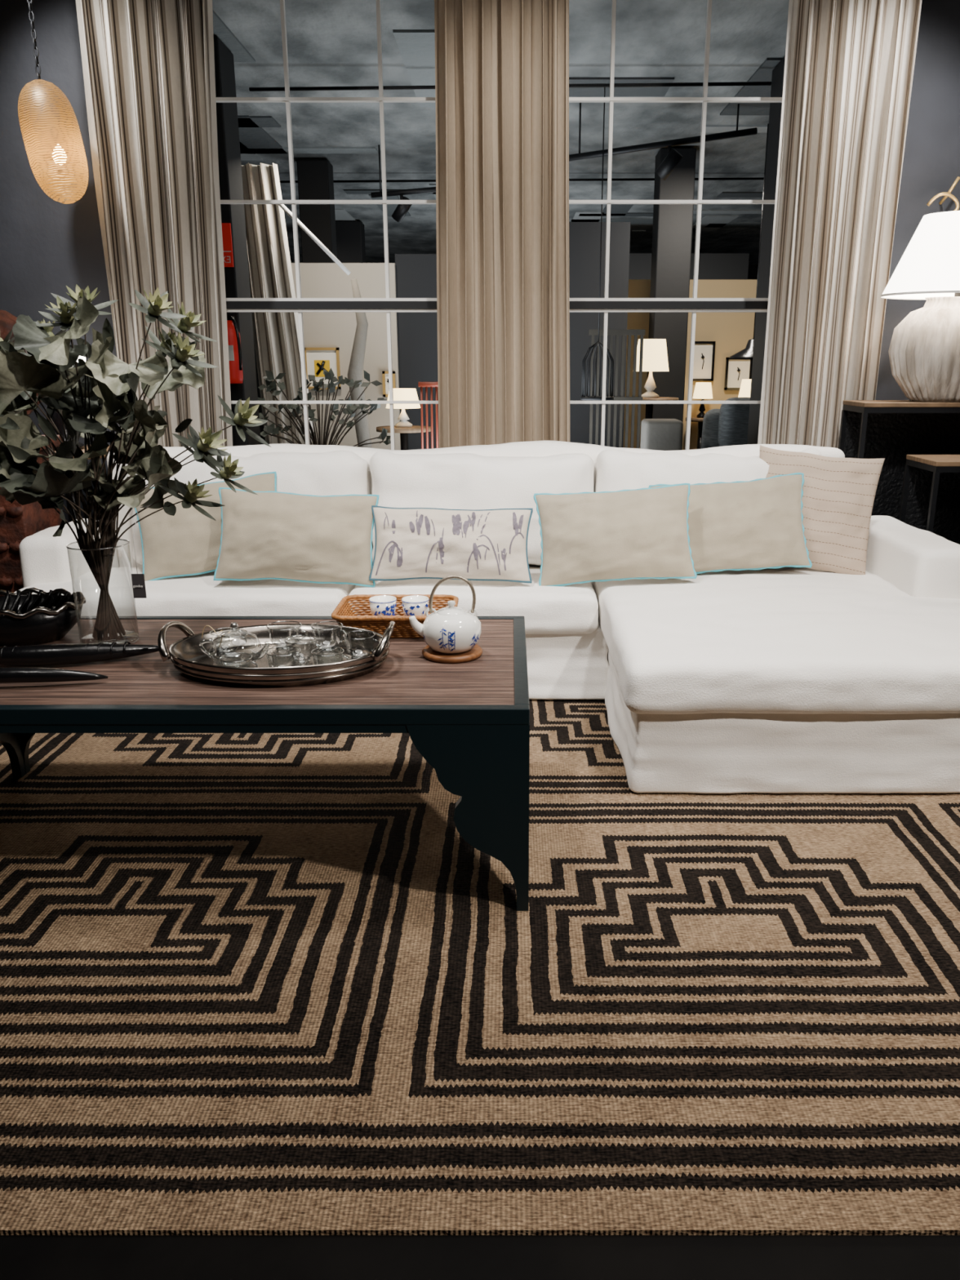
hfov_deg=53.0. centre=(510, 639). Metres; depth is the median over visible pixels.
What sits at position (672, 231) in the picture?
pillar
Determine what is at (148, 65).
striped curtain
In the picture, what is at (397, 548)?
print
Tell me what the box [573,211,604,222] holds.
ceiling patch
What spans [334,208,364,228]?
ceiling patch
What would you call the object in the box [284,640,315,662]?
bowl
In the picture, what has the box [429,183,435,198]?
ceiling patch
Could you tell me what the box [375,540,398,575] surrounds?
print
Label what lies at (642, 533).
throw pillow
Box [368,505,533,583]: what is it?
lumbar pillow
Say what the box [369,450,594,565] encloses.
cushion
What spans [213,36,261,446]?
wall
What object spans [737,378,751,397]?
table lamp
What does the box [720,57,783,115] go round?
ceiling patch
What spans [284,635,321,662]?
teacup
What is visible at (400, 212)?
track light
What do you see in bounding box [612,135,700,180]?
track light
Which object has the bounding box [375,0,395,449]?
mullion
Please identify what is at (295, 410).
foliage
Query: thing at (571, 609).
seat cushion
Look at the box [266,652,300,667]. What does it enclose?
liquid
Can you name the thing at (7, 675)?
black horn
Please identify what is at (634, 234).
ceiling patch
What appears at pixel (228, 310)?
transom
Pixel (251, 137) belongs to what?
ceiling patch
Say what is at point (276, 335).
curtain
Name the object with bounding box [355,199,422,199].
ceiling patch
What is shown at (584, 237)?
wall
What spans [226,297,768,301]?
transom
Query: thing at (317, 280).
wall
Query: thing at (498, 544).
print
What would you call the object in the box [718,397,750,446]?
cushion
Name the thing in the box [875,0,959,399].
wall
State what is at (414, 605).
porcelain cup
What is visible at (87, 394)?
foliage arrangement
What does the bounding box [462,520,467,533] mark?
print
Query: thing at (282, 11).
mullion
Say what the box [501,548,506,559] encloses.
print
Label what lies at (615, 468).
cushion
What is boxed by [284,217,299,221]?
ceiling patch
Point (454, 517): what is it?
print
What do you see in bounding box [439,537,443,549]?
print
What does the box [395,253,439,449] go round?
wall
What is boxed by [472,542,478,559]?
print
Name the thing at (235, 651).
bowl
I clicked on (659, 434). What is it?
stone plinth
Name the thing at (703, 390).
table lamp
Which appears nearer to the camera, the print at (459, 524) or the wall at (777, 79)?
the print at (459, 524)
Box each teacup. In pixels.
[209,626,246,655]
[219,652,257,667]
[264,645,306,667]
[266,620,307,649]
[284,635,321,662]
[311,621,348,651]
[311,646,349,665]
[342,630,379,658]
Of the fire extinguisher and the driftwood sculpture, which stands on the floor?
the driftwood sculpture
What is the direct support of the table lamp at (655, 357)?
on the stone plinth
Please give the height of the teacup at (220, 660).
0.053 m
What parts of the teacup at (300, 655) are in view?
handle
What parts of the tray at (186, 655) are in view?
handle, moulding, moulding, handle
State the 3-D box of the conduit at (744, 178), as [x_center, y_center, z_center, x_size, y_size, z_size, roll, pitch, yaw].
[0.000,-4.153,8.686,5.000,0.050,0.020,0,16,0]
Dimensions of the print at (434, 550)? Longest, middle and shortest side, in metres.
0.117 x 0.074 x 0.049 m
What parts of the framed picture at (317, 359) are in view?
frame, frame, frame, frame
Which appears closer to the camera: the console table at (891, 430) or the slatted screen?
the console table at (891, 430)
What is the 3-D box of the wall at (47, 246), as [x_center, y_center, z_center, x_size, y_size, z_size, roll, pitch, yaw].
[-2.280,-1.694,4.756,1.640,3.200,0.120,0,16,0]
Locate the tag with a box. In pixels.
[131,508,146,598]
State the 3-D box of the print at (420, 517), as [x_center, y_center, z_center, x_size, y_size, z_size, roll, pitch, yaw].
[-0.346,-0.460,3.720,0.020,0.056,0.012,1,-6,0]
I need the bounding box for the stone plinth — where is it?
[640,418,683,450]
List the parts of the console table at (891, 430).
leg, leg, frame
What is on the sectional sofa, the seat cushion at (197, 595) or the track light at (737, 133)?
the seat cushion at (197, 595)
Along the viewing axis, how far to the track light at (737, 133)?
6.31 m
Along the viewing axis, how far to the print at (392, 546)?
3.71 m
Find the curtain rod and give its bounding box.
[277,204,351,275]
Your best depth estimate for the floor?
1.45 m
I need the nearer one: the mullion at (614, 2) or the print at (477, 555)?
the print at (477, 555)
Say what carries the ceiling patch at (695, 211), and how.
attached to the ceiling slab
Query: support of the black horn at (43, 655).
on the coffee table at (469, 721)
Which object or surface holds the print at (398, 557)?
attached to the lumbar pillow at (411, 543)
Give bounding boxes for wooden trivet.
[422,644,482,663]
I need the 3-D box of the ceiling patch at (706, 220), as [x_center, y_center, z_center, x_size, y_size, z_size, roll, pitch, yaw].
[2.465,-5.112,11.810,0.379,0.013,1.345,0,16,0]
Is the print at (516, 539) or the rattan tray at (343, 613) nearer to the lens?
the rattan tray at (343, 613)
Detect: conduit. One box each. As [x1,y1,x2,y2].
[248,81,771,91]
[279,177,764,182]
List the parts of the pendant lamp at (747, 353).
cord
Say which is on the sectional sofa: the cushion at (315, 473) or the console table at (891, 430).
the cushion at (315, 473)
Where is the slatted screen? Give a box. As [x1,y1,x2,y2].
[586,329,644,448]
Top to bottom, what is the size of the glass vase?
0.281 m
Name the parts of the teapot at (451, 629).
spout, lid, bail handle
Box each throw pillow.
[134,471,276,581]
[213,487,379,587]
[533,483,697,586]
[648,472,812,573]
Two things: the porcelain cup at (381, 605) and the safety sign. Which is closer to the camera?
the porcelain cup at (381, 605)
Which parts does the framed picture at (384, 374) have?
frame, frame, frame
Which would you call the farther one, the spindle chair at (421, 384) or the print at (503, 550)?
the spindle chair at (421, 384)
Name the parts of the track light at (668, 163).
rail, spot stem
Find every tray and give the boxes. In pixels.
[157,621,395,687]
[331,594,458,637]
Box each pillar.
[296,159,337,262]
[335,221,365,262]
[646,147,696,422]
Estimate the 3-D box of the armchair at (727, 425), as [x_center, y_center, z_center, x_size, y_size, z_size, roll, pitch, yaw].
[1.726,-1.118,6.604,0.801,1.063,0.820,0,16,0]
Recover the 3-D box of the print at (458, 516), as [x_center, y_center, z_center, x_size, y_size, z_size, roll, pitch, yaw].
[-0.199,-0.462,3.716,0.019,0.054,0.014,1,-6,0]
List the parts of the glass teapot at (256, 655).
handle, knob, spout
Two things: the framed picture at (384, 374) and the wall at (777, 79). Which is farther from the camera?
the framed picture at (384, 374)
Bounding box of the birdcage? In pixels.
[580,87,613,399]
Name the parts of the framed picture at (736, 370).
frame, frame, frame, frame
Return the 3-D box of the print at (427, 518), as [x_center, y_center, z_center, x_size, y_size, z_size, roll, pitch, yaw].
[-0.320,-0.443,3.713,0.025,0.078,0.018,1,-6,0]
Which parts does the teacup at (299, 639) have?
handle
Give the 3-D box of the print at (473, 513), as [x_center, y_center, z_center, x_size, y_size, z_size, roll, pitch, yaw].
[-0.141,-0.472,3.731,0.015,0.055,0.015,1,-6,0]
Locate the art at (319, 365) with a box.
[314,360,329,377]
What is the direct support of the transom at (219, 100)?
attached to the post
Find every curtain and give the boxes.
[75,0,232,447]
[241,162,313,444]
[434,0,569,448]
[757,0,922,448]
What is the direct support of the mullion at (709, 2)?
on the wall
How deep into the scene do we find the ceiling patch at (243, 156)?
7.91 m
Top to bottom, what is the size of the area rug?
0.010 m
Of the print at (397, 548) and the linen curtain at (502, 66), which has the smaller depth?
the print at (397, 548)
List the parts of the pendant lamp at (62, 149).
lamp shade, bulb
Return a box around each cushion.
[14,567,355,616]
[128,450,373,564]
[346,566,598,634]
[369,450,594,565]
[591,567,959,714]
[595,448,822,567]
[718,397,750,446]
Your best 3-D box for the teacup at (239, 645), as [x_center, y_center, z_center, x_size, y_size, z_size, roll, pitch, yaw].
[-0.765,0.005,2.595,0.082,0.061,0.082,-16,22,-43]
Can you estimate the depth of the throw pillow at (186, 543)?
3.85 m
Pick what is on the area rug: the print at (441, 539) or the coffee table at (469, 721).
the coffee table at (469, 721)
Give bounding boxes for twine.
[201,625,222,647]
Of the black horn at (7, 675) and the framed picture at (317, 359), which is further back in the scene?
the framed picture at (317, 359)
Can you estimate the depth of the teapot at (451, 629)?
2.54 m
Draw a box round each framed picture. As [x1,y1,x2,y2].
[304,347,341,389]
[382,371,395,396]
[693,341,715,381]
[724,357,752,390]
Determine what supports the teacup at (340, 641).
in the tray at (186, 655)
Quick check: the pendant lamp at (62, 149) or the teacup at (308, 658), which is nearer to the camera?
the teacup at (308, 658)
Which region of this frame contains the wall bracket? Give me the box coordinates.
[926,176,959,211]
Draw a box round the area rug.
[0,699,959,1235]
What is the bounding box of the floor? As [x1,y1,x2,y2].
[0,435,959,1279]
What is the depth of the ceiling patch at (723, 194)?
9.70 m
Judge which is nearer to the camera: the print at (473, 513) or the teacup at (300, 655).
the teacup at (300, 655)
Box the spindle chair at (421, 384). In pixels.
[417,382,438,448]
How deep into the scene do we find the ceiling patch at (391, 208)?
10.42 m
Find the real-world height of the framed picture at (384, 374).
0.200 m
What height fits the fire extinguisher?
0.358 m
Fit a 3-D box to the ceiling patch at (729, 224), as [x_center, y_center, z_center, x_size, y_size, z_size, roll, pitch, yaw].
[3.063,-5.142,11.911,1.247,0.013,0.356,0,16,0]
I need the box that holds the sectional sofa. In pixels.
[14,440,959,793]
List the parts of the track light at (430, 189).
rail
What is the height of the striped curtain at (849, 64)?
3.070 m
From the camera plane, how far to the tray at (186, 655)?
2.54 m
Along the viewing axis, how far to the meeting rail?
4.67 m
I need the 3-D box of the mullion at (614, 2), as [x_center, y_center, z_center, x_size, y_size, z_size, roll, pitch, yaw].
[0.469,-1.841,4.635,0.016,2.450,0.030,0,16,0]
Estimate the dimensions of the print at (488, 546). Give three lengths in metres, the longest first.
0.153 x 0.096 x 0.042 m
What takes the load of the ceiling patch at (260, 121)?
attached to the ceiling slab
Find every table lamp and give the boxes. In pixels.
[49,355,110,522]
[376,388,431,449]
[635,338,678,418]
[685,382,712,448]
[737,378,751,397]
[880,210,959,402]
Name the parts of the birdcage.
floor plate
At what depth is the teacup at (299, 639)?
2.64 m
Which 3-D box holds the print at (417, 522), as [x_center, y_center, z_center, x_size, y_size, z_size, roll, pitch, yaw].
[-0.356,-0.438,3.716,0.020,0.059,0.009,1,-6,0]
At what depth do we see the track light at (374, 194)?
7.60 m
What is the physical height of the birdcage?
1.880 m
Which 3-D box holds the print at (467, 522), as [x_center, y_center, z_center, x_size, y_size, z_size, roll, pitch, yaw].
[-0.164,-0.444,3.716,0.023,0.052,0.021,1,-6,0]
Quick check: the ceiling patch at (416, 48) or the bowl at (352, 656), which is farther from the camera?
the ceiling patch at (416, 48)
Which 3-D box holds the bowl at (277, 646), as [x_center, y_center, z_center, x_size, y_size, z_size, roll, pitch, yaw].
[-0.620,-0.011,2.647,0.092,0.059,0.092,0,16,0]
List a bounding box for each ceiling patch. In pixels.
[212,8,255,62]
[237,115,280,127]
[237,115,288,154]
[240,142,262,159]
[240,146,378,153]
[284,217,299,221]
[286,229,300,231]
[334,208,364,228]
[343,189,435,194]
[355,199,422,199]
[368,194,410,216]
[392,30,435,106]
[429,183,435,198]
[568,77,674,96]
[570,217,653,223]
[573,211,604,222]
[578,212,653,216]
[602,204,633,215]
[630,230,645,239]
[692,215,738,231]
[693,209,761,213]
[700,124,767,133]
[706,222,760,227]
[716,191,763,197]
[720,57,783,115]
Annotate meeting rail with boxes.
[226,301,768,308]
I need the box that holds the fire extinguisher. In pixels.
[226,315,243,383]
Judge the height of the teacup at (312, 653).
0.057 m
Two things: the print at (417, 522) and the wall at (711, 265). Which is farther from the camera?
the wall at (711, 265)
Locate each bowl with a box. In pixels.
[0,587,86,646]
[210,632,240,653]
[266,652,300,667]
[267,626,301,648]
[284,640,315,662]
[311,626,342,649]
[343,635,374,658]
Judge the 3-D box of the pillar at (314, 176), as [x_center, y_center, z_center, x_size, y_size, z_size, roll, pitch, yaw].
[-1.640,-2.620,8.481,0.260,2.900,0.250,0,16,0]
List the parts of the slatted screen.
rail, rail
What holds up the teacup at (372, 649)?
in the tray at (186, 655)
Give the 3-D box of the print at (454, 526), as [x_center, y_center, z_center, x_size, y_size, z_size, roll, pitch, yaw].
[-0.212,-0.429,3.703,0.019,0.047,0.014,1,-6,0]
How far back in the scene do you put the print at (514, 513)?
3.74 m
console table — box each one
[838,400,959,519]
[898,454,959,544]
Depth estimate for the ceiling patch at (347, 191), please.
9.51 m
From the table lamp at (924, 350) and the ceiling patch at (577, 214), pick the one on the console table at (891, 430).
the table lamp at (924, 350)
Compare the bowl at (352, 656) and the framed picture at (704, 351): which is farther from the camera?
the framed picture at (704, 351)
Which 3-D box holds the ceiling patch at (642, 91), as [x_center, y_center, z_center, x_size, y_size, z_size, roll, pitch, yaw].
[0.652,-3.398,5.909,0.652,0.013,0.387,0,16,0]
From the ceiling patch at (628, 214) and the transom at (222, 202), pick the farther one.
the ceiling patch at (628, 214)
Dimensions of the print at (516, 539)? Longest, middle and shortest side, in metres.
0.080 x 0.071 x 0.010 m
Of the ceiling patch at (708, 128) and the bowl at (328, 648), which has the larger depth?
the ceiling patch at (708, 128)
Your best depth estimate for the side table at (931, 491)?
4.34 m
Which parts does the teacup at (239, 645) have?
handle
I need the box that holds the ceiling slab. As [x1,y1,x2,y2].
[212,0,789,264]
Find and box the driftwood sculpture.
[347,278,372,448]
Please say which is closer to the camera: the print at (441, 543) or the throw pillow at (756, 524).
the print at (441, 543)
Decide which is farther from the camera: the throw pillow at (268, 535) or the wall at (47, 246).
the wall at (47, 246)
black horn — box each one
[0,640,167,666]
[0,667,107,683]
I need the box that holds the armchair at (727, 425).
[701,397,750,448]
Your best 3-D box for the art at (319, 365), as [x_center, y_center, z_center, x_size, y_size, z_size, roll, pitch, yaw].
[-1.500,-2.167,7.672,0.123,0.128,0.021,0,16,0]
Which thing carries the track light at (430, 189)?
hanging from the ceiling slab
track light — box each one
[370,144,382,197]
[386,186,435,199]
[391,204,412,222]
[568,102,608,161]
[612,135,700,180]
[705,103,757,141]
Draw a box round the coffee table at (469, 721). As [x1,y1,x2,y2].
[0,616,529,911]
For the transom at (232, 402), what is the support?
attached to the post
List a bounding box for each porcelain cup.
[368,595,396,615]
[401,595,429,615]
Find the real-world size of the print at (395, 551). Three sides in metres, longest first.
0.071 x 0.055 x 0.011 m
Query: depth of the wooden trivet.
2.56 m
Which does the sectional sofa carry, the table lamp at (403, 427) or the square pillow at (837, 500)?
the square pillow at (837, 500)
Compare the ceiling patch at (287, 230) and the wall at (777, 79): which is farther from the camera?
the ceiling patch at (287, 230)
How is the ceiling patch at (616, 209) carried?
attached to the ceiling slab
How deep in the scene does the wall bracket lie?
4.49 m
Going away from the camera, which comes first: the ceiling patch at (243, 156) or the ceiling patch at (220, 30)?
the ceiling patch at (220, 30)
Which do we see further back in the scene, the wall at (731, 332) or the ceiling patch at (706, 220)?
the ceiling patch at (706, 220)
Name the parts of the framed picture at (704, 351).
frame, frame, frame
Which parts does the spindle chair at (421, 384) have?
rail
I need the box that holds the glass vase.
[66,538,138,644]
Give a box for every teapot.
[199,622,269,666]
[408,575,481,653]
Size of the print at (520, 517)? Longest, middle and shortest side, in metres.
0.059 x 0.017 x 0.015 m
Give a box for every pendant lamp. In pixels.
[17,0,88,204]
[729,123,768,358]
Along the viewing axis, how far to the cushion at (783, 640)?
3.01 m
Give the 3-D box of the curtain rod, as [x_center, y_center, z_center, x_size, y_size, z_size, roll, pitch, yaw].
[-1.300,-2.667,6.384,0.463,0.460,0.027,-2,16,-6]
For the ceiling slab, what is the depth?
6.09 m
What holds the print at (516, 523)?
on the lumbar pillow at (411, 543)
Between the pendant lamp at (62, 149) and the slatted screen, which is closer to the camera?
the pendant lamp at (62, 149)
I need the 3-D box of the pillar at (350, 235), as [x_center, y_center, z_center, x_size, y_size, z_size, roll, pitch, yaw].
[-1.940,-3.645,12.010,0.320,2.900,0.300,0,16,0]
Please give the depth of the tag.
2.52 m
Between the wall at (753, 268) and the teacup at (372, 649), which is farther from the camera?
the wall at (753, 268)
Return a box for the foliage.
[257,367,391,447]
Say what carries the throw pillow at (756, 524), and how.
on the sectional sofa
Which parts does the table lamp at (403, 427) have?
lamp shade, table leg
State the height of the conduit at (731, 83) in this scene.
0.050 m
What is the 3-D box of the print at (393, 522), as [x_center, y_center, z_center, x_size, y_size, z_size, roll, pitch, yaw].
[-0.451,-0.439,3.725,0.015,0.057,0.013,1,-6,0]
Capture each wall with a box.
[0,0,119,524]
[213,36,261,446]
[253,264,758,432]
[290,262,400,449]
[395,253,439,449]
[568,222,630,448]
[622,279,756,449]
[628,253,749,279]
[746,56,785,444]
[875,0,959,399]
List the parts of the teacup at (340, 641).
handle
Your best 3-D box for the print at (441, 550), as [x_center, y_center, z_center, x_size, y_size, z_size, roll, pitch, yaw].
[-0.265,-0.333,3.699,0.020,0.079,0.011,0,16,0]
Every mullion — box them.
[280,0,310,444]
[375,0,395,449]
[600,0,616,445]
[684,0,711,449]
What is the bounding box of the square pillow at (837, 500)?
[759,444,884,574]
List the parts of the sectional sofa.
arm, frame, arm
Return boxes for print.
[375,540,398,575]
[388,544,402,561]
[389,543,395,561]
[391,520,395,533]
[396,547,399,566]
[396,555,401,567]
[408,521,414,532]
[415,520,420,533]
[417,514,423,528]
[424,515,430,534]
[425,541,444,572]
[438,540,444,557]
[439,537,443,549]
[439,548,444,564]
[452,515,456,526]
[452,524,457,534]
[456,514,461,527]
[456,521,462,534]
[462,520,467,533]
[464,520,471,531]
[466,544,489,572]
[471,511,475,524]
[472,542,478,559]
[476,534,500,575]
[497,543,500,564]
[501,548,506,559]
[509,532,524,554]
[512,511,516,529]
[515,522,518,535]
[518,515,523,528]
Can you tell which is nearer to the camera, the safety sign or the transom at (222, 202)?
the transom at (222, 202)
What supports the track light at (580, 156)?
hanging from the ceiling slab
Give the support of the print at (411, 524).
attached to the lumbar pillow at (411, 543)
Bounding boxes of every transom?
[215,97,782,102]
[220,200,775,204]
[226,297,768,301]
[226,308,767,312]
[231,400,760,404]
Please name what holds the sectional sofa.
on the area rug
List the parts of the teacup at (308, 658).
handle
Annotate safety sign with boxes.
[221,222,233,266]
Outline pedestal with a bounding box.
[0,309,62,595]
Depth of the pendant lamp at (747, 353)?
7.17 m
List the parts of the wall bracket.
arm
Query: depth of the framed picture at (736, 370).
8.84 m
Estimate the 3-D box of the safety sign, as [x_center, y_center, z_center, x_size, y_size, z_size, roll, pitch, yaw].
[-1.573,-2.135,5.199,0.135,0.220,0.019,0,16,0]
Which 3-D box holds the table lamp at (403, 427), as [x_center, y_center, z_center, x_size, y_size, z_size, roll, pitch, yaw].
[-0.800,-1.344,7.315,0.416,1.100,0.416,0,16,0]
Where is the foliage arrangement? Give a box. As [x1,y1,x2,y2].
[0,284,271,639]
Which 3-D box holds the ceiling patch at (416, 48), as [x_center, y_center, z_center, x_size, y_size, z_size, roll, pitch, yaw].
[-0.430,-3.317,5.629,0.334,0.013,1.508,0,16,0]
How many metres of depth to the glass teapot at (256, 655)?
2.47 m
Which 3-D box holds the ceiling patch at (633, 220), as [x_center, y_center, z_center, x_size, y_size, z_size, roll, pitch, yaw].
[1.242,-5.047,11.584,1.022,0.013,0.395,0,16,0]
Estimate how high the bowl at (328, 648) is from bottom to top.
0.063 m

